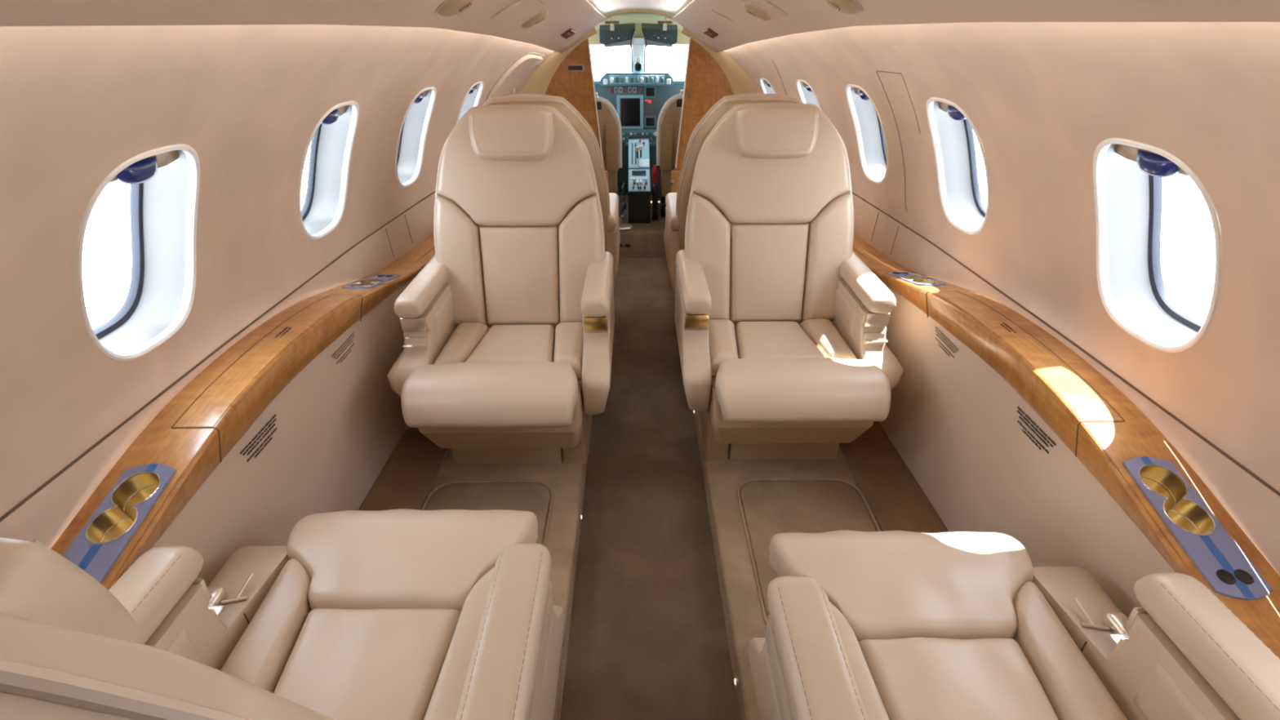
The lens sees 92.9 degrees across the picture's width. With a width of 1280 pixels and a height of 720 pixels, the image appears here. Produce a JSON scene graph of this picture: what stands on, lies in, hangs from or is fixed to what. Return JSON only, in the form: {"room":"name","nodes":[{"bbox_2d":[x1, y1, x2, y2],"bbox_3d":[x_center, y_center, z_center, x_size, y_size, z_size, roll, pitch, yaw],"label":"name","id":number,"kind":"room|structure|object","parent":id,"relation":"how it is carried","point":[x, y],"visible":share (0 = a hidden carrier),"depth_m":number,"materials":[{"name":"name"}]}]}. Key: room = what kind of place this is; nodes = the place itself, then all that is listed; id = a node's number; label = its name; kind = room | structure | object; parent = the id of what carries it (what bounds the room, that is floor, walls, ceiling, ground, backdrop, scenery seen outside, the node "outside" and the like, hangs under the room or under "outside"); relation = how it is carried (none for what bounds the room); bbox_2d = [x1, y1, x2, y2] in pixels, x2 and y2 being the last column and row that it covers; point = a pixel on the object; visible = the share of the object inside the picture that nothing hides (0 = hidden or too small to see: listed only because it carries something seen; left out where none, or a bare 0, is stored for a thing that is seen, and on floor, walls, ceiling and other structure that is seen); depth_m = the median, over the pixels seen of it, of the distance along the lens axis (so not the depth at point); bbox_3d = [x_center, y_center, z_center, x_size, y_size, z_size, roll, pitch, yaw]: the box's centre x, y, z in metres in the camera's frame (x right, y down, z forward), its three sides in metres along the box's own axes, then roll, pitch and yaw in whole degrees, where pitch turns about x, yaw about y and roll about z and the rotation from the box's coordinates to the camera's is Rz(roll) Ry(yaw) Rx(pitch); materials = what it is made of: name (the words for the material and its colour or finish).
{"room":"aircraft cabin","nodes":[
{"label":"aircraft cabin","id":0,"kind":"room"},
{"bbox_2d":[0,24,556,586],"bbox_3d":[-0.741,-0.142,1.575,0.495,1.364,5.313,0,29,1],"label":"wall","id":1,"kind":"structure","parent":0,"point":[77,103],"depth_m":1.26,"materials":[{"name":"plastic"}]},
{"bbox_2d":[75,144,199,360],"bbox_3d":[-0.953,-0.220,1.124,0.259,0.438,0.308,0,29,0],"label":"window","id":2,"kind":"structure","parent":1,"relation":"in","point":[164,182],"depth_m":1.24,"materials":[{"name":"grey plastic"}]},
{"bbox_2d":[109,150,177,182],"bbox_3d":[-0.880,-0.349,1.053,0.048,0.064,0.279,0,29,0],"label":"blind","id":3,"kind":"object","parent":2,"relation":"attached to","point":[142,171],"depth_m":1.08,"materials":[{"name":"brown plastic"}]},
{"bbox_2d":[51,233,435,590],"bbox_3d":[-0.855,-0.020,1.614,0.249,0.189,5.259,1,29,2],"label":"ledge","id":4,"kind":"object","parent":1,"relation":"attached to","point":[202,423],"visible":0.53,"depth_m":1.28,"materials":[{"name":"brown wood"}]},
{"bbox_2d":[62,463,176,583],"bbox_3d":[-0.890,0.298,1.028,0.090,0.103,0.263,0,29,0],"label":"cup holder","id":5,"kind":"object","parent":4,"relation":"attached to","point":[103,539],"visible":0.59,"depth_m":1.05,"materials":[{"name":"blue metal"}]},
{"bbox_2d":[84,471,160,543],"bbox_3d":[-0.891,0.273,1.067,0.075,0.091,0.148,0,29,0],"label":"cup","id":6,"kind":"object","parent":5,"relation":"on","point":[120,514],"depth_m":1.07,"materials":[{"name":"gold metal"}]},
{"bbox_2d":[274,326,291,337],"bbox_3d":[-0.886,-0.069,1.510,0.015,0.001,0.061,0,29,0],"label":"print","id":7,"kind":"object","parent":4,"relation":"on","point":[289,328],"visible":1,"depth_m":1.51,"materials":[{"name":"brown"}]},
{"bbox_2d":[342,274,400,301],"bbox_3d":[-0.887,-0.246,2.029,0.090,0.098,0.265,0,29,1],"label":"cup holder","id":8,"kind":"object","parent":4,"relation":"attached to","point":[371,282],"visible":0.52,"depth_m":2.03,"materials":[{"name":"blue metal"}]},
{"bbox_2d":[349,279,386,301],"bbox_3d":[-0.887,-0.221,1.986,0.077,0.095,0.154,0,29,0],"label":"cup","id":9,"kind":"object","parent":8,"relation":"on","point":[364,283],"depth_m":1.98,"materials":[{"name":"gold metal"}]},
{"bbox_2d":[240,413,277,462],"bbox_3d":[-0.870,0.184,1.398,0.001,0.042,0.150,0,29,0],"label":"vent","id":10,"kind":"object","parent":1,"relation":"attached to","point":[270,420],"visible":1,"depth_m":1.39,"materials":[{"name":"brown plastic"}]},
{"bbox_2d":[297,101,359,239],"bbox_3d":[-0.948,-0.578,1.776,0.257,0.433,0.316,0,29,0],"label":"window","id":11,"kind":"structure","parent":1,"relation":"in","point":[331,140],"depth_m":1.91,"materials":[{"name":"grey plastic"}]},
{"bbox_2d":[335,105,346,115],"bbox_3d":[-0.876,-0.706,1.705,0.047,0.066,0.287,0,29,1],"label":"blind","id":12,"kind":"object","parent":11,"relation":"attached to","point":[341,111],"depth_m":1.79,"materials":[{"name":"beige plastic"}]},
{"bbox_2d":[332,332,354,364],"bbox_3d":[-0.868,-0.030,1.790,0.001,0.042,0.151,0,29,0],"label":"vent","id":13,"kind":"object","parent":1,"relation":"attached to","point":[345,348],"visible":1,"depth_m":1.79,"materials":[{"name":"brown plastic"}]},
{"bbox_2d":[359,426,410,510],"bbox_3d":[-0.812,0.454,1.878,0.122,0.010,5.255,1,29,2],"label":"trim","id":14,"kind":"structure","parent":1,"relation":"attached to","point":[390,459],"depth_m":2.03,"materials":[{"name":"carpet"}]},
{"bbox_2d":[358,426,448,511],"bbox_3d":[-0.745,0.465,1.906,0.265,0.080,5.298,0,29,1],"label":"floor","id":15,"kind":"structure","parent":1,"relation":"attached to","point":[410,477],"depth_m":2.02,"materials":[{"name":"carpet"}]},
{"bbox_2d":[395,86,436,186],"bbox_3d":[-0.915,-0.893,2.368,0.252,0.416,0.287,0,29,0],"label":"window","id":16,"kind":"structure","parent":1,"relation":"in","point":[411,144],"depth_m":2.49,"materials":[{"name":"grey plastic"}]},
{"bbox_2d":[422,89,427,97],"bbox_3d":[-0.845,-1.016,2.300,0.046,0.068,0.263,1,29,3],"label":"blind","id":17,"kind":"object","parent":16,"relation":"attached to","point":[424,93],"depth_m":2.38,"materials":[{"name":"beige plastic"}]},
{"bbox_2d":[455,81,484,124],"bbox_3d":[-0.862,-1.173,2.910,0.238,0.390,0.246,0,29,0],"label":"window","id":18,"kind":"structure","parent":1,"relation":"in","point":[472,99],"depth_m":2.97,"materials":[{"name":"white glass"}]},
{"bbox_2d":[484,52,544,102],"bbox_3d":[-0.670,-1.529,3.308,0.199,0.258,0.603,4,29,7],"label":"hatch","id":19,"kind":"object","parent":1,"relation":"attached to","point":[508,83],"visible":0.74,"depth_m":3.24,"materials":[{"name":"beige plastic"}]},
{"bbox_2d":[424,415,592,719],"bbox_3d":[-0.440,0.519,1.937,0.493,0.105,5.290,0,29,0],"label":"floor","id":20,"kind":"structure","parent":0,"point":[566,482],"depth_m":1.94,"materials":[{"name":"carpet"}]},
{"bbox_2d":[0,509,564,719],"bbox_3d":[-0.481,0.436,0.840,0.685,1.105,1.036,0,29,0],"label":"seat","id":21,"kind":"object","parent":20,"relation":"on","point":[391,614],"visible":1,"depth_m":0.95,"materials":[{"name":"beige leather"}]},
{"bbox_2d":[0,612,336,719],"bbox_3d":[-0.460,0.274,0.399,0.542,0.384,0.156,0,29,0],"label":"cushion","id":22,"kind":"object","parent":21,"relation":"on","point":[54,665],"depth_m":0.32,"materials":[{"name":"beige leather"}]},
{"bbox_2d":[421,480,553,546],"bbox_3d":[-0.480,0.556,1.757,0.409,0.012,0.624,0,29,0],"label":"floor panel","id":23,"kind":"object","parent":20,"relation":"on","point":[479,495],"visible":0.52,"depth_m":1.95,"materials":[{"name":"carpet"}]},
{"bbox_2d":[386,104,614,464],"bbox_3d":[-0.436,-0.205,1.995,0.685,1.105,0.821,0,29,0],"label":"seat","id":24,"kind":"object","parent":20,"relation":"on","point":[508,328],"visible":1,"depth_m":2.01,"materials":[{"name":"beige leather"}]},
{"bbox_2d":[436,106,595,226],"bbox_3d":[-0.419,-0.647,2.057,0.542,0.384,0.156,0,29,0],"label":"cushion","id":25,"kind":"object","parent":24,"relation":"on","point":[499,166],"depth_m":2.03,"materials":[{"name":"beige leather"}]},
{"bbox_2d":[479,226,559,324],"bbox_3d":[-0.418,-0.293,2.147,0.272,0.343,0.144,0,29,0],"label":"cushion","id":26,"kind":"object","parent":24,"relation":"on","point":[519,265],"depth_m":2.11,"materials":[{"name":"beige leather"}]},
{"bbox_2d":[482,93,620,288],"bbox_3d":[-0.443,-0.650,2.795,0.685,1.105,0.821,0,29,0],"label":"seat","id":27,"kind":"object","parent":20,"relation":"on","point":[609,202],"visible":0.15,"depth_m":2.35,"materials":[{"name":"beige leather"}]},
{"bbox_2d":[485,97,602,170],"bbox_3d":[-0.422,-0.831,2.388,0.542,0.384,0.156,0,29,0],"label":"cushion","id":28,"kind":"object","parent":27,"relation":"on","point":[596,156],"depth_m":2.26,"materials":[{"name":"beige leather"}]},
{"bbox_2d":[588,8,688,44],"bbox_3d":[-0.009,-2.119,4.051,1.400,0.399,0.980,0,29,0],"label":"ceiling","id":29,"kind":"structure","parent":0,"point":[637,18],"depth_m":4.40,"materials":[{"name":"beige plastic"}]},
{"bbox_2d":[604,17,619,32],"bbox_3d":[-0.188,-2.274,4.110,0.100,0.110,0.063,0,29,0],"label":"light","id":30,"kind":"object","parent":29,"relation":"attached to","point":[611,23],"visible":0.94,"depth_m":4.08,"materials":[{"name":"white plastic"}]},
{"bbox_2d":[599,22,635,47],"bbox_3d":[-0.157,-2.276,4.260,0.252,0.148,0.139,0,29,0],"label":"sun visor","id":31,"kind":"object","parent":29,"relation":"attached to","point":[622,35],"visible":1,"depth_m":4.24,"materials":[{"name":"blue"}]},
{"bbox_2d":[641,22,677,47],"bbox_3d":[0.135,-2.278,4.262,0.252,0.148,0.139,0,29,0],"label":"sun visor","id":32,"kind":"object","parent":29,"relation":"attached to","point":[654,33],"visible":1,"depth_m":4.24,"materials":[{"name":"grey plastic"}]},
{"bbox_2d":[657,16,672,32],"bbox_3d":[0.168,-2.276,4.112,0.100,0.110,0.063,0,29,0],"label":"light","id":33,"kind":"object","parent":29,"relation":"attached to","point":[664,22],"visible":0.97,"depth_m":4.09,"materials":[{"name":"white plastic"}]},
{"bbox_2d":[593,74,684,79],"bbox_3d":[-0.013,-1.872,5.149,1.400,0.955,0.580,0,29,0],"label":"wall","id":34,"kind":"structure","parent":0,"point":[595,76],"depth_m":4.95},
{"bbox_2d":[634,55,641,71],"bbox_3d":[-0.014,-2.232,4.576,0.056,0.101,0.092,0,29,0],"label":"compass","id":35,"kind":"object","parent":34,"relation":"attached to","point":[637,65],"visible":1,"depth_m":4.54,"materials":[{"name":"black plastic"}]},
{"bbox_2d":[630,37,646,72],"bbox_3d":[-0.013,-2.291,4.628,0.116,0.293,0.264,0,29,0],"label":"trim","id":36,"kind":"structure","parent":34,"relation":"attached to","point":[636,50],"depth_m":4.55,"materials":[{"name":"grey paint"}]},
{"bbox_2d":[545,36,733,170],"bbox_3d":[-0.004,-1.399,3.925,1.400,1.215,0.038,0,29,0],"label":"wall","id":37,"kind":"structure","parent":0,"point":[705,83],"depth_m":3.76,"materials":[{"name":"brown wood"}]},
{"bbox_2d":[520,26,597,94],"bbox_3d":[-0.508,-1.596,3.707,0.512,0.924,0.159,0,29,0],"label":"trim","id":38,"kind":"structure","parent":37,"relation":"attached to","point":[539,82],"depth_m":3.66,"materials":[{"name":"beige plastic"}]},
{"bbox_2d":[565,63,584,71],"bbox_3d":[-0.393,-1.776,3.696,0.112,0.042,0.009,0,29,0],"label":"digital clock","id":39,"kind":"object","parent":37,"relation":"attached to","point":[580,67],"visible":1,"depth_m":3.69,"materials":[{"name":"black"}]},
{"bbox_2d":[600,8,677,23],"bbox_3d":[-0.006,-2.021,3.579,0.490,0.082,0.050,0,29,0],"label":"trim","id":40,"kind":"structure","parent":37,"relation":"attached to","point":[624,11],"depth_m":3.56,"materials":[{"name":"beige plastic"}]},
{"bbox_2d":[680,26,757,94],"bbox_3d":[0.500,-1.603,3.712,0.512,0.924,0.159,0,29,0],"label":"trim","id":41,"kind":"structure","parent":37,"relation":"attached to","point":[740,82],"depth_m":3.66,"materials":[{"name":"beige plastic"}]},
{"bbox_2d":[0,0,1279,53],"bbox_3d":[0.014,-0.755,1.239,1.260,0.443,5.300,0,29,0],"label":"ceiling","id":42,"kind":"structure","parent":0,"point":[735,27],"depth_m":1.19,"materials":[{"name":"white plastic"}]},
{"bbox_2d":[436,0,474,16],"bbox_3d":[-0.485,-0.946,1.609,0.102,0.064,0.177,0,29,0],"label":"pod","id":43,"kind":"object","parent":42,"relation":"attached to","point":[449,7],"visible":0.99,"depth_m":1.57,"materials":[{"name":"beige plastic"}]},
{"bbox_2d":[489,0,520,20],"bbox_3d":[-0.455,-1.181,2.051,0.109,0.060,0.061,0,29,0],"label":"pod","id":44,"kind":"object","parent":42,"relation":"attached to","point":[512,6],"visible":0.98,"depth_m":2.04,"materials":[{"name":"beige plastic"}]},
{"bbox_2d":[520,9,549,27],"bbox_3d":[-0.426,-1.384,2.465,0.117,0.066,0.106,0,29,0],"label":"pod","id":45,"kind":"object","parent":42,"relation":"attached to","point":[536,19],"visible":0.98,"depth_m":2.44,"materials":[{"name":"beige plastic"}]},
{"bbox_2d":[560,28,577,39],"bbox_3d":[-0.379,-1.733,3.230,0.064,0.055,0.174,1,29,3],"label":"warning sign","id":46,"kind":"object","parent":42,"relation":"attached to","point":[570,32],"visible":0.99,"depth_m":3.21,"materials":[{"name":"red plastic"}]},
{"bbox_2d":[702,27,718,38],"bbox_3d":[0.375,-1.738,3.234,0.064,0.055,0.174,-2,29,-3],"label":"warning sign","id":47,"kind":"object","parent":42,"relation":"attached to","point":[708,32],"visible":0.98,"depth_m":3.21,"materials":[{"name":"red"}]},
{"bbox_2d":[742,1,772,20],"bbox_3d":[0.434,-1.298,2.257,0.117,0.066,0.106,0,29,0],"label":"pod","id":48,"kind":"object","parent":42,"relation":"attached to","point":[754,11],"visible":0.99,"depth_m":2.23,"materials":[{"name":"beige plastic"}]},
{"bbox_2d":[758,0,787,16],"bbox_3d":[0.449,-1.202,2.064,0.109,0.060,0.061,0,29,0],"label":"pod","id":49,"kind":"object","parent":42,"relation":"attached to","point":[766,3],"visible":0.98,"depth_m":2.05,"materials":[{"name":"beige plastic"}]},
{"bbox_2d":[826,0,862,14],"bbox_3d":[0.513,-0.908,1.536,0.094,0.060,0.157,0,29,0],"label":"pod","id":50,"kind":"object","parent":42,"relation":"attached to","point":[847,6],"visible":1,"depth_m":1.51,"materials":[{"name":"beige plastic"}]},
{"bbox_2d":[618,195,666,257],"bbox_3d":[-0.007,-1.185,4.929,1.400,0.187,1.630,0,29,0],"label":"floor","id":51,"kind":"structure","parent":0,"point":[646,240],"depth_m":4.23,"materials":[{"name":"carpet"}]},
{"bbox_2d":[604,170,608,183],"bbox_3d":[-0.292,-1.048,4.048,0.170,0.430,0.100,0,29,0],"label":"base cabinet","id":52,"kind":"object","parent":51,"relation":"on","point":[606,171],"visible":0.15,"depth_m":3.92,"materials":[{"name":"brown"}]},
{"bbox_2d":[595,92,622,206],"bbox_3d":[-0.392,-1.502,4.433,0.528,0.852,0.385,0,29,0],"label":"seat","id":53,"kind":"object","parent":51,"relation":"on","point":[610,126],"visible":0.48,"depth_m":4.21,"materials":[{"name":"beige leather"}]},
{"bbox_2d":[621,182,626,217],"bbox_3d":[-0.124,-1.249,4.596,0.036,0.248,0.350,0,29,0],"label":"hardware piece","id":54,"kind":"object","parent":51,"relation":"on","point":[624,206],"visible":1,"depth_m":4.51,"materials":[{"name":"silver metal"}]},
{"bbox_2d":[618,217,632,230],"bbox_3d":[-0.136,-0.947,4.230,0.168,0.074,0.106,0,29,0],"label":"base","id":55,"kind":"object","parent":51,"relation":"on","point":[622,226],"visible":0.52,"depth_m":4.23,"materials":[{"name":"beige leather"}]},
{"bbox_2d":[593,71,684,195],"bbox_3d":[-0.011,-1.791,4.869,1.200,0.926,0.148,0,29,0],"label":"panel","id":56,"kind":"object","parent":51,"relation":"on","point":[638,99],"visible":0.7,"depth_m":4.71,"materials":[{"name":"blue"}]},
{"bbox_2d":[628,136,650,223],"bbox_3d":[-0.007,-1.383,4.594,0.158,0.485,0.775,0,29,0],"label":"pedestal","id":57,"kind":"object","parent":51,"relation":"on","point":[639,180],"visible":1,"depth_m":4.37,"materials":[{"name":"black plastic"}]},
{"bbox_2d":[652,164,658,220],"bbox_3d":[0.108,-1.207,4.375,0.044,0.388,0.100,0,29,0],"label":"stand","id":58,"kind":"object","parent":51,"relation":"on","point":[655,187],"depth_m":4.33,"materials":[{"name":"black plastic"}]},
{"bbox_2d":[656,89,683,217],"bbox_3d":[0.378,-1.526,4.426,0.528,0.895,0.385,0,29,0],"label":"seat","id":59,"kind":"object","parent":51,"relation":"on","point":[669,116],"visible":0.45,"depth_m":4.22,"materials":[{"name":"beige leather"}]},
{"bbox_2d":[670,170,680,192],"bbox_3d":[0.285,-1.047,4.042,0.177,0.430,0.120,0,29,0],"label":"base cabinet","id":60,"kind":"object","parent":51,"relation":"on","point":[675,175],"visible":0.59,"depth_m":3.93,"materials":[{"name":"brown wood"}]},
{"bbox_2d":[560,257,739,719],"bbox_3d":[0.019,0.560,1.958,0.470,0.001,5.280,0,29,0],"label":"floor","id":61,"kind":"structure","parent":0,"point":[647,640],"depth_m":1.89,"materials":[{"name":"carpet"}]},
{"bbox_2d":[693,410,878,719],"bbox_3d":[0.477,0.513,1.942,0.493,0.105,5.290,0,29,0],"label":"floor","id":62,"kind":"structure","parent":0,"point":[744,621],"depth_m":1.82,"materials":[{"name":"carpet"}]},
{"bbox_2d":[663,93,803,295],"bbox_3d":[0.466,-0.656,2.800,0.685,1.105,0.821,0,29,0],"label":"seat","id":63,"kind":"object","parent":62,"relation":"on","point":[677,203],"visible":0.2,"depth_m":2.40,"materials":[{"name":"beige leather"}]},
{"bbox_2d":[684,97,799,170],"bbox_3d":[0.448,-0.836,2.392,0.542,0.384,0.156,0,29,0],"label":"cushion","id":64,"kind":"object","parent":63,"relation":"on","point":[690,158],"depth_m":2.28,"materials":[{"name":"beige leather"}]},
{"bbox_2d":[734,675,738,687],"bbox_3d":[0.232,0.772,1.460,0.009,0.026,0.026,0,29,0],"label":"light","id":65,"kind":"object","parent":62,"relation":"attached to","point":[736,682],"visible":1,"depth_m":1.45,"materials":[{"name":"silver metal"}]},
{"bbox_2d":[674,102,903,460],"bbox_3d":[0.473,-0.219,2.013,0.685,1.105,0.821,0,29,0],"label":"seat","id":66,"kind":"object","parent":62,"relation":"on","point":[781,326],"visible":1,"depth_m":2.03,"materials":[{"name":"beige leather"}]},
{"bbox_2d":[729,223,808,321],"bbox_3d":[0.452,-0.306,2.165,0.272,0.343,0.144,0,29,0],"label":"cushion","id":67,"kind":"object","parent":66,"relation":"on","point":[769,263],"depth_m":2.13,"materials":[{"name":"beige leather"}]},
{"bbox_2d":[693,104,850,224],"bbox_3d":[0.450,-0.660,2.075,0.542,0.384,0.156,0,29,0],"label":"cushion","id":68,"kind":"object","parent":66,"relation":"on","point":[759,164],"depth_m":2.04,"materials":[{"name":"beige leather"}]},
{"bbox_2d":[737,477,881,624],"bbox_3d":[0.520,0.550,1.762,0.409,0.012,0.624,0,29,0],"label":"floor panel","id":69,"kind":"object","parent":62,"relation":"on","point":[816,504],"visible":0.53,"depth_m":1.89,"materials":[{"name":"carpet"}]},
{"bbox_2d":[747,529,1279,719],"bbox_3d":[0.533,0.442,0.822,0.685,1.106,0.943,0,29,0],"label":"seat","id":70,"kind":"object","parent":62,"relation":"on","point":[886,624],"visible":1,"depth_m":0.97,"materials":[{"name":"beige leather"}]},
{"bbox_2d":[722,22,1279,617],"bbox_3d":[0.773,-0.151,1.582,0.495,1.364,5.313,-1,29,-2],"label":"wall","id":71,"kind":"structure","parent":0,"point":[1040,99],"depth_m":1.31,"materials":[{"name":"plastic"}]},
{"bbox_2d":[760,78,775,93],"bbox_3d":[0.788,-1.457,3.453,0.222,0.356,0.205,0,29,0],"label":"window","id":72,"kind":"structure","parent":71,"relation":"in","point":[766,87],"depth_m":3.48,"materials":[{"name":"white glass"}]},
{"bbox_2d":[795,79,822,110],"bbox_3d":[0.867,-1.187,2.917,0.240,0.390,0.246,0,29,0],"label":"window","id":73,"kind":"structure","parent":71,"relation":"in","point":[807,95],"depth_m":2.97,"materials":[{"name":"grey plastic"}]},
{"bbox_2d":[845,84,888,183],"bbox_3d":[0.928,-0.907,2.375,0.253,0.416,0.287,0,29,0],"label":"window","id":74,"kind":"structure","parent":71,"relation":"in","point":[868,124],"depth_m":2.50,"materials":[{"name":"grey plastic"}]},
{"bbox_2d":[853,87,861,95],"bbox_3d":[0.857,-1.030,2.307,0.046,0.068,0.263,-2,29,-3],"label":"blind","id":75,"kind":"object","parent":74,"relation":"attached to","point":[857,91],"depth_m":2.38,"materials":[{"name":"beige plastic"}]},
{"bbox_2d":[839,421,949,533],"bbox_3d":[0.781,0.456,1.914,0.265,0.080,5.298,-1,29,-2],"label":"floor","id":76,"kind":"structure","parent":71,"relation":"attached to","point":[895,501],"depth_m":1.97,"materials":[{"name":"carpet"}]},
{"bbox_2d":[875,421,948,532],"bbox_3d":[0.848,0.444,1.886,0.122,0.010,5.255,-1,29,-2],"label":"trim","id":77,"kind":"structure","parent":71,"relation":"attached to","point":[909,473],"depth_m":1.98,"materials":[{"name":"carpet"}]},
{"bbox_2d":[934,326,958,358],"bbox_3d":[0.900,-0.048,1.794,0.001,0.042,0.150,0,29,0],"label":"vent","id":78,"kind":"object","parent":71,"relation":"attached to","point":[951,346],"visible":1,"depth_m":1.79,"materials":[{"name":"brown"}]},
{"bbox_2d":[926,97,990,235],"bbox_3d":[0.971,-0.593,1.784,0.259,0.432,0.316,0,29,0],"label":"window","id":79,"kind":"structure","parent":71,"relation":"in","point":[951,130],"depth_m":1.92,"materials":[{"name":"grey plastic"}]},
{"bbox_2d":[938,101,952,112],"bbox_3d":[0.897,-0.720,1.713,0.048,0.066,0.287,-1,29,-1],"label":"blind","id":80,"kind":"object","parent":79,"relation":"attached to","point":[943,107],"depth_m":1.79,"materials":[{"name":"beige plastic"}]},
{"bbox_2d":[1017,406,1055,453],"bbox_3d":[0.908,0.166,1.405,0.001,0.042,0.151,0,29,0],"label":"vent","id":81,"kind":"object","parent":71,"relation":"attached to","point":[1018,407],"visible":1,"depth_m":1.40,"materials":[{"name":"brown plastic"}]},
{"bbox_2d":[852,234,1279,658],"bbox_3d":[0.888,-0.031,1.623,0.249,0.189,5.259,-1,29,-2],"label":"ledge","id":82,"kind":"object","parent":71,"relation":"attached to","point":[1102,427],"visible":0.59,"depth_m":1.25,"materials":[{"name":"brown wood"}]},
{"bbox_2d":[884,271,945,297],"bbox_3d":[0.913,-0.258,2.038,0.090,0.098,0.265,-1,29,-1],"label":"cup holder","id":83,"kind":"object","parent":82,"relation":"attached to","point":[909,277],"visible":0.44,"depth_m":2.04,"materials":[{"name":"blue metal"}]},
{"bbox_2d":[901,275,937,297],"bbox_3d":[0.915,-0.233,1.996,0.077,0.095,0.154,0,29,0],"label":"cup","id":84,"kind":"object","parent":83,"relation":"on","point":[917,280],"depth_m":1.98,"materials":[{"name":"gold metal"}]},
{"bbox_2d":[1000,322,1016,333],"bbox_3d":[0.919,-0.080,1.519,0.015,0.001,0.060,0,29,0],"label":"print","id":85,"kind":"object","parent":82,"relation":"on","point":[1007,326],"visible":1,"depth_m":1.52,"materials":[{"name":"brown"}]},
{"bbox_2d":[1122,456,1273,599],"bbox_3d":[0.934,0.287,1.037,0.090,0.103,0.263,0,29,0],"label":"cup holder","id":86,"kind":"object","parent":82,"relation":"attached to","point":[1215,554],"visible":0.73,"depth_m":1.01,"materials":[{"name":"blue metal"}]},
{"bbox_2d":[1138,464,1215,535],"bbox_3d":[0.933,0.262,1.076,0.075,0.091,0.148,0,29,0],"label":"cup","id":87,"kind":"object","parent":86,"relation":"on","point":[1183,511],"depth_m":1.07,"materials":[{"name":"gold metal"}]},
{"bbox_2d":[1216,568,1235,584],"bbox_3d":[0.920,0.340,0.955,0.025,0.002,0.025,0,44,0],"label":"socket","id":88,"kind":"object","parent":86,"relation":"attached to","point":[1224,576],"depth_m":0.95,"materials":[{"name":"black plastic"}]},
{"bbox_2d":[1234,568,1253,584],"bbox_3d":[0.948,0.340,0.955,0.025,0.002,0.025,0,44,0],"label":"socket","id":89,"kind":"object","parent":86,"relation":"attached to","point":[1242,576],"depth_m":0.95,"materials":[{"name":"black plastic"}]},
{"bbox_2d":[1093,137,1222,352],"bbox_3d":[0.988,-0.236,1.132,0.261,0.438,0.308,0,29,0],"label":"window","id":90,"kind":"structure","parent":71,"relation":"in","point":[1128,175],"depth_m":1.25,"materials":[{"name":"grey plastic"}]},
{"bbox_2d":[1115,143,1188,176],"bbox_3d":[0.913,-0.364,1.061,0.048,0.064,0.279,0,29,0],"label":"blind","id":91,"kind":"object","parent":90,"relation":"attached to","point":[1153,164],"depth_m":1.08,"materials":[{"name":"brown plastic"}]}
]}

